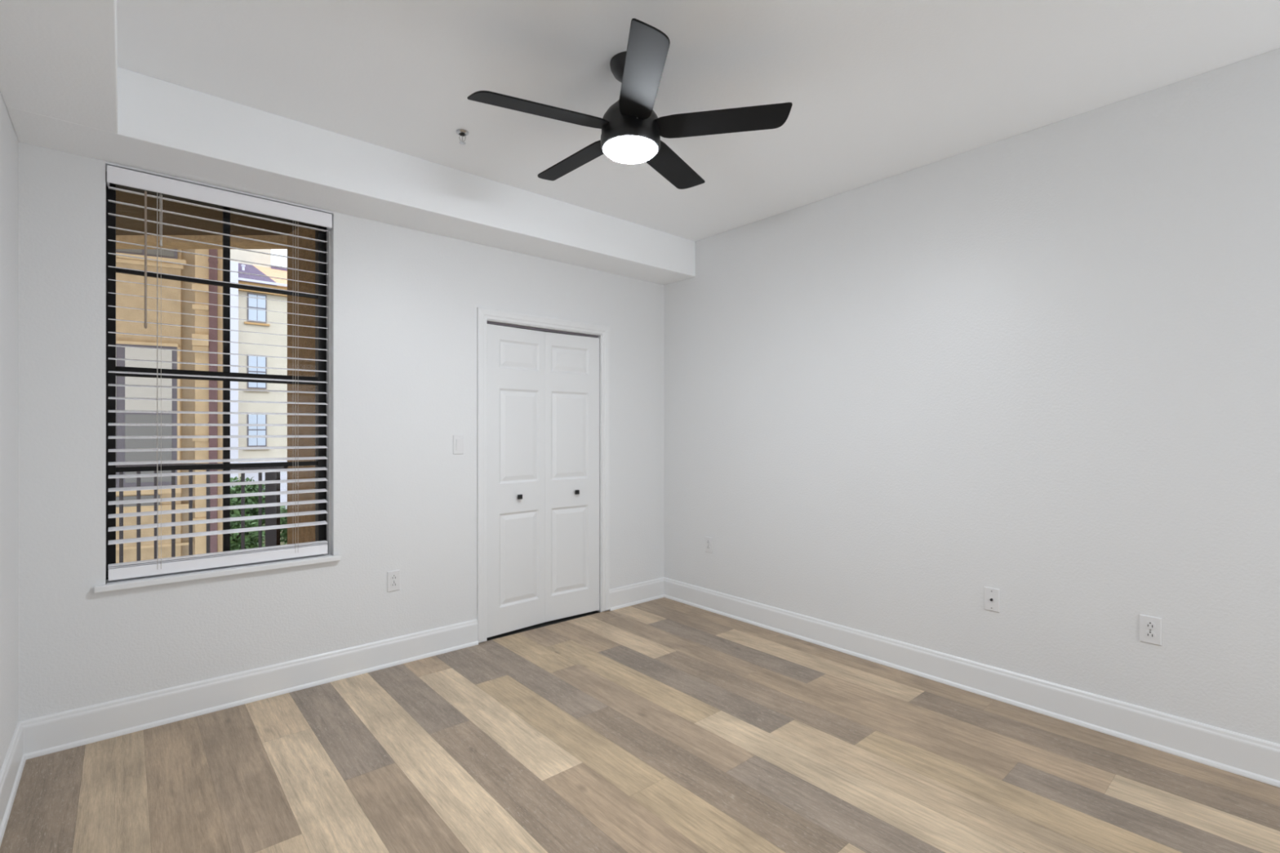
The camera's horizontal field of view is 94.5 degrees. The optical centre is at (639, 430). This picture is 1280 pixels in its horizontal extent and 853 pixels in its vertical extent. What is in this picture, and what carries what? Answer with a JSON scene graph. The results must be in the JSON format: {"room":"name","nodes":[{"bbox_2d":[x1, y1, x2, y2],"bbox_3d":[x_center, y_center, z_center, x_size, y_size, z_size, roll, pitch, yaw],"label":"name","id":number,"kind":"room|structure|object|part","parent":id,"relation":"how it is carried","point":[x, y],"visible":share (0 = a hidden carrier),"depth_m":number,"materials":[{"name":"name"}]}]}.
{"room":"empty bedroom","nodes":[
{"label":"empty bedroom","id":0,"kind":"room"},
{"bbox_2d":[0,91,18,771],"bbox_3d":[-0.818,-0.020,0.258,0.250,3.300,5.450,0,0,-41],"label":"wall","id":1,"kind":"structure","parent":0,"point":[9,143],"depth_m":2.18,"materials":[{"name":"white paint"}]},
{"bbox_2d":[0,721,26,846],"bbox_3d":[-0.797,1.254,0.442,0.024,0.153,5.200,0,0,-41],"label":"baseboard","id":2,"kind":"structure","parent":1,"relation":"attached to","point":[12,767],"depth_m":2.14,"materials":[{"name":"white paint"}]},
{"bbox_2d":[115,190,298,235],"bbox_3d":[-3.552,-1.420,3.497,3.100,0.300,2.523,0,0,-41],"label":"ceiling","id":3,"kind":"structure","parent":0,"point":[122,197],"depth_m":3.60,"materials":[{"name":"brown paint"}]},
{"bbox_2d":[287,226,315,544],"bbox_3d":[-1.971,0.175,3.768,0.380,2.910,0.854,0,0,-41],"label":"wall","id":4,"kind":"structure","parent":0,"point":[300,534],"depth_m":3.67,"materials":[{"name":"brown paint"}]},
{"bbox_2d":[115,235,287,248],"bbox_3d":[-3.445,-1.252,3.925,2.900,0.055,0.150,0,0,0],"label":"trim","id":5,"kind":"structure","parent":4,"relation":"attached to","point":[167,243],"depth_m":3.85,"materials":[{"name":"paint"}]},
{"bbox_2d":[18,142,664,721],"bbox_3d":[-1.242,-0.020,3.669,4.092,3.300,0.250,0,0,-41],"label":"wall","id":6,"kind":"structure","parent":0,"point":[405,302],"depth_m":3.18,"materials":[{"name":"white paint"}]},
{"bbox_2d":[93,171,341,593],"bbox_3d":[-2.027,-0.232,2.915,0.971,1.853,0.205,0,0,-41],"label":"window","id":7,"kind":"structure","parent":6,"relation":"in","point":[322,532],"depth_m":2.94,"materials":[{"name":"brown metal"}]},
{"bbox_3d":[-2.068,-0.269,2.956,0.822,0.042,0.040,0,0,-41],"label":"meeting rail","id":8,"kind":"part","parent":7,"relation":"part of","materials":[{"name":"brown metal"}]},
{"bbox_3d":[-2.027,0.680,2.915,0.971,0.029,0.205,0,0,-41],"label":"sill","id":9,"kind":"part","parent":7,"relation":"part of","materials":[{"name":"white paint"}]},
{"bbox_2d":[106,164,332,580],"bbox_3d":[-1.995,-0.247,2.880,0.889,1.804,0.078,0,0,-41],"label":"window blind","id":10,"kind":"object","parent":7,"relation":"attached to","point":[117,175],"visible":1,"depth_m":2.81,"materials":[{"name":"white plastic"}]},
{"bbox_3d":[-2.203,-0.235,2.711,0.014,1.730,0.061,0,0,-41],"label":"ladder cord","id":11,"kind":"part","parent":10,"relation":"part of","materials":[{"name":"white fabric"}]},
{"bbox_3d":[-2.172,-0.953,2.685,0.012,0.235,0.011,0,0,-41],"label":"lift cord","id":12,"kind":"part","parent":10,"relation":"part of","materials":[{"name":"white fabric"}]},
{"bbox_3d":[-2.006,0.630,2.883,0.869,0.050,0.055,0,0,-41],"label":"rail","id":13,"kind":"part","parent":10,"relation":"part of","materials":[{"name":"white wood"}]},
{"bbox_3d":[-2.070,-0.694,2.957,0.822,0.828,0.004,0,0,-41],"label":"pane","id":14,"kind":"part","parent":7,"relation":"part of","materials":[{"name":"clear glass"}]},
{"bbox_3d":[-2.070,0.180,2.957,0.822,0.881,0.004,0,0,-41],"label":"pane","id":15,"kind":"part","parent":7,"relation":"part of","materials":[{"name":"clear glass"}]},
{"bbox_2d":[19,618,478,759],"bbox_3d":[-1.759,1.254,3.037,1.983,0.153,0.024,0,0,-41],"label":"baseboard","id":16,"kind":"structure","parent":6,"relation":"attached to","point":[68,729],"depth_m":2.84,"materials":[{"name":"white paint"}]},
{"bbox_2d":[386,569,399,591],"bbox_3d":[-1.398,0.854,3.361,0.072,0.116,0.009,0,0,-41],"label":"electrical outlet","id":17,"kind":"object","parent":6,"relation":"attached to","point":[393,576],"visible":1,"depth_m":3.36,"materials":[{"name":"white plastic"}]},
{"bbox_2d":[391,574,396,580],"bbox_3d":[-1.396,0.835,3.360,0.034,0.028,0.004,0,0,-41],"label":"receptacle","id":18,"kind":"object","parent":17,"relation":"attached to","point":[393,577],"depth_m":3.36,"materials":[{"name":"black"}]},
{"bbox_2d":[391,582,397,586],"bbox_3d":[-1.396,0.874,3.360,0.034,0.028,0.004,0,0,-41],"label":"receptacle","id":19,"kind":"object","parent":17,"relation":"attached to","point":[393,584],"depth_m":3.36,"materials":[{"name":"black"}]},
{"bbox_2d":[453,435,463,453],"bbox_3d":[-1.107,0.086,3.613,0.070,0.116,0.012,0,0,-41],"label":"light switch","id":20,"kind":"object","parent":6,"relation":"attached to","point":[458,440],"visible":1,"depth_m":3.61,"materials":[{"name":"white plastic"}]},
{"bbox_2d":[476,307,609,642],"bbox_3d":[-0.663,0.281,4.082,1.042,2.097,0.149,0,0,-41],"label":"door","id":21,"kind":"structure","parent":6,"relation":"in","point":[543,398],"depth_m":4.04,"materials":[{"name":"white paint"}]},
{"bbox_3d":[-0.796,0.437,3.908,0.030,0.030,0.031,0,0,-44],"label":"knob","id":22,"kind":"part","parent":21,"relation":"part of","materials":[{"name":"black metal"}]},
{"bbox_3d":[-0.451,0.437,4.207,0.030,0.030,0.031,0,0,-38],"label":"knob","id":23,"kind":"part","parent":21,"relation":"part of","materials":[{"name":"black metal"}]},
{"bbox_2d":[608,577,663,610],"bbox_3d":[-0.012,1.254,4.559,0.567,0.153,0.024,0,0,-41],"label":"baseboard","id":24,"kind":"structure","parent":6,"relation":"attached to","point":[625,596],"depth_m":4.54,"materials":[{"name":"white paint"}]},
{"bbox_2d":[0,0,1279,284],"bbox_3d":[0.548,-1.419,1.615,3.592,0.503,5.200,0,0,-41],"label":"ceiling","id":25,"kind":"structure","parent":0,"point":[354,108],"depth_m":2.44,"materials":[{"name":"white paint"}]},
{"bbox_2d":[456,128,468,144],"bbox_3d":[-0.853,-1.407,2.845,0.060,0.054,0.060,0,0,-41],"label":"sprinkler","id":26,"kind":"object","parent":25,"relation":"attached to","point":[461,132],"visible":1,"depth_m":2.84,"materials":[{"name":"silver metal"}]},
{"bbox_2d":[466,18,792,189],"bbox_3d":[-0.063,-1.252,2.358,1.172,0.365,1.130,0,0,-41],"label":"ceiling fan","id":27,"kind":"object","parent":25,"relation":"hanging from","point":[632,131],"visible":1,"depth_m":2.22,"materials":[{"name":"black metal"}]},
{"bbox_3d":[-0.353,-1.172,2.170,0.527,0.006,0.125,0,12,-25],"label":"blade","id":28,"kind":"part","parent":27,"relation":"part of","materials":[{"name":"black"}]},
{"bbox_3d":[-0.275,-1.172,2.572,0.125,0.006,0.527,-16,11,-42],"label":"blade","id":29,"kind":"part","parent":27,"relation":"part of","materials":[{"name":"black"}]},
{"bbox_3d":[0.004,-1.172,1.971,0.125,0.006,0.527,12,-1,-7],"label":"blade","id":30,"kind":"part","parent":27,"relation":"part of","materials":[{"name":"black"}]},
{"bbox_3d":[0.132,-1.172,2.621,0.125,0.006,0.527,-14,-7,28],"label":"blade","id":31,"kind":"part","parent":27,"relation":"part of","materials":[{"name":"black plastic"}]},
{"bbox_3d":[0.304,-1.172,2.250,0.527,0.006,0.125,0,-12,11],"label":"blade","id":32,"kind":"part","parent":27,"relation":"part of","materials":[{"name":"black"}]},
{"bbox_2d":[0,597,1279,852],"bbox_3d":[0.252,1.480,1.954,3.592,0.300,6.100,0,0,-41],"label":"floor","id":33,"kind":"structure","parent":0,"point":[663,725],"depth_m":2.32,"materials":[{"name":"wood"}]},
{"bbox_2d":[664,48,1279,744],"bbox_3d":[2.078,-0.020,2.783,0.250,3.300,5.450,0,0,-41],"label":"wall","id":34,"kind":"structure","parent":0,"point":[1040,366],"depth_m":2.85,"materials":[{"name":"white paint"}]},
{"bbox_2d":[705,536,712,553],"bbox_3d":[0.508,0.847,4.387,0.009,0.116,0.072,0,0,-41],"label":"electrical outlet","id":35,"kind":"object","parent":34,"relation":"attached to","point":[708,540],"visible":1,"depth_m":4.38,"materials":[{"name":"white plastic"}]},
{"bbox_2d":[663,577,1279,787],"bbox_3d":[1.893,1.254,2.787,0.024,0.153,5.200,0,0,-41],"label":"baseboard","id":36,"kind":"structure","parent":34,"relation":"attached to","point":[1258,759],"depth_m":2.83,"materials":[{"name":"white paint"}]},
{"bbox_2d":[984,586,999,613],"bbox_3d":[1.753,0.844,2.953,0.016,0.116,0.070,0,0,-41],"label":"wall plate","id":37,"kind":"object","parent":34,"relation":"attached to","point":[992,595],"visible":1,"depth_m":2.95,"materials":[{"name":"white plastic"}]},
{"bbox_2d":[1139,613,1161,645],"bbox_3d":[2.154,0.842,2.498,0.009,0.116,0.072,0,0,-41],"label":"electrical outlet","id":38,"kind":"object","parent":34,"relation":"attached to","point":[1150,627],"visible":1,"depth_m":2.50,"materials":[{"name":"white plastic"}]},
{"bbox_2d":[1145,631,1155,638],"bbox_3d":[2.152,0.862,2.497,0.004,0.028,0.034,0,0,-41],"label":"receptacle","id":39,"kind":"object","parent":38,"relation":"attached to","point":[1148,634],"depth_m":2.49,"materials":[{"name":"white plastic"}]},
{"bbox_2d":[1145,622,1155,629],"bbox_3d":[2.152,0.823,2.497,0.004,0.028,0.034,0,0,-41],"label":"receptacle","id":40,"kind":"object","parent":38,"relation":"attached to","point":[1148,625],"depth_m":2.49,"materials":[{"name":"white plastic"}]},
{"bbox_3d":[-3.552,1.495,3.497,3.100,0.270,2.523,0,0,-41],"label":"floor","id":41,"kind":"structure","parent":0,"visible":0},
{"bbox_2d":[115,463,287,563],"bbox_3d":[-3.260,0.780,3.850,1.930,1.160,0.080,0,0,0],"label":"balcony railing","id":42,"kind":"object","parent":41,"relation":"on","point":[272,536],"visible":0.2,"depth_m":3.84,"materials":[{"name":"brown metal"}]},
{"bbox_3d":[-3.245,0.235,3.850,1.900,0.040,0.060,0,0,0],"label":"rail","id":43,"kind":"part","parent":42,"relation":"part of","materials":[{"name":"brown metal"}]},
{"bbox_3d":[-2.389,0.805,3.850,0.074,1.110,0.040,0,0,0],"label":"post","id":44,"kind":"part","parent":42,"relation":"part of","materials":[{"name":"black"}]},
{"label":"outside","id":45,"kind":"structure","parent":0,"visible":0},
{"bbox_2d":[257,524,287,546],"bbox_3d":[-21.543,4.480,33.498,85.000,0.300,68.100,0,0,-41],"label":"ground","id":46,"kind":"structure","parent":45,"point":[281,543],"depth_m":22.90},
{"bbox_2d":[115,248,222,563],"bbox_3d":[-7.970,0.080,7.532,4.775,8.500,3.090,0,0,-28],"label":"apartment building","id":47,"kind":"structure","parent":46,"relation":"on","point":[199,543],"depth_m":7.09,"materials":[{"name":"beige paint"}]},
{"bbox_3d":[-6.014,-2.425,6.886,0.950,0.690,0.006,0,0,-28],"label":"pane","id":48,"kind":"part","parent":47,"relation":"part of","materials":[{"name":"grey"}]},
{"bbox_2d":[124,346,172,410],"bbox_3d":[-6.022,-0.600,6.880,0.930,0.740,0.008,0,0,-28],"label":"shade","id":49,"kind":"object","parent":47,"relation":"hanging from","point":[130,353],"depth_m":6.99,"materials":[{"name":"fabric"}]},
{"bbox_3d":[-6.023,0.210,6.881,0.930,0.800,0.006,0,0,-28],"label":"pane","id":50,"kind":"part","parent":47,"relation":"part of","materials":[{"name":"grey glass"}]},
{"bbox_3d":[-6.045,-0.145,6.870,1.160,1.790,0.060,0,0,-28],"label":"window trim","id":51,"kind":"part","parent":47,"relation":"part of","materials":[{"name":"beige paint"}]},
{"bbox_3d":[-7.435,-2.002,6.130,4.410,0.105,0.070,0,0,-28],"label":"cornice","id":52,"kind":"part","parent":47,"relation":"part of","materials":[{"name":"beige paint"}]},
{"bbox_2d":[230,476,265,527],"bbox_3d":[-10.049,2.727,14.964,1.570,3.209,1.612,0,0,1],"label":"leafy tree","id":53,"kind":"object","parent":46,"relation":"on","point":[255,488],"visible":0.31,"depth_m":14.72,"materials":[{"name":"green plant"}]},
{"bbox_2d":[230,510,265,551],"bbox_3d":[-9.054,3.037,13.119,1.573,2.589,1.525,0,0,-41],"label":"leafy tree","id":54,"kind":"object","parent":46,"relation":"on","point":[251,540],"visible":0.23,"depth_m":13.03,"materials":[{"name":"green plant"}]},
{"bbox_2d":[230,248,287,509],"bbox_3d":[-18.877,-4.670,36.146,15.500,18.000,9.500,0,0,-41],"label":"apartment building","id":55,"kind":"structure","parent":46,"relation":"on","point":[235,254],"depth_m":30.11,"materials":[{"name":"beige paint"}]},
{"bbox_3d":[-19.394,-0.033,29.987,0.730,1.584,0.015,0,0,-41],"label":"pane","id":56,"kind":"part","parent":55,"relation":"part of","materials":[{"name":"blue"}]},
{"bbox_3d":[-19.394,-2.970,29.987,0.730,1.580,0.015,0,0,-41],"label":"pane","id":57,"kind":"part","parent":55,"relation":"part of","materials":[{"name":"blue"}]},
{"bbox_3d":[-19.394,-6.205,29.987,0.730,1.310,0.015,0,0,-41],"label":"pane","id":58,"kind":"part","parent":55,"relation":"part of","materials":[{"name":"blue"}]},
{"bbox_3d":[-19.389,-5.395,29.981,1.090,0.090,0.120,0,0,-41],"label":"sill","id":59,"kind":"part","parent":55,"relation":"part of","materials":[{"name":"brown paint"}]},
{"bbox_3d":[-18.932,3.130,30.426,2.300,2.200,0.050,0,0,-41],"label":"garage door","id":60,"kind":"part","parent":55,"relation":"part of","materials":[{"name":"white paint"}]},
{"bbox_2d":[280,505,287,544],"bbox_3d":[-8.364,2.997,14.797,1.437,2.669,1.368,0,0,-41],"label":"leafy tree","id":61,"kind":"object","parent":46,"relation":"on","point":[283,520],"visible":0.02,"depth_m":14.47,"materials":[{"name":"green plant"}]}
]}

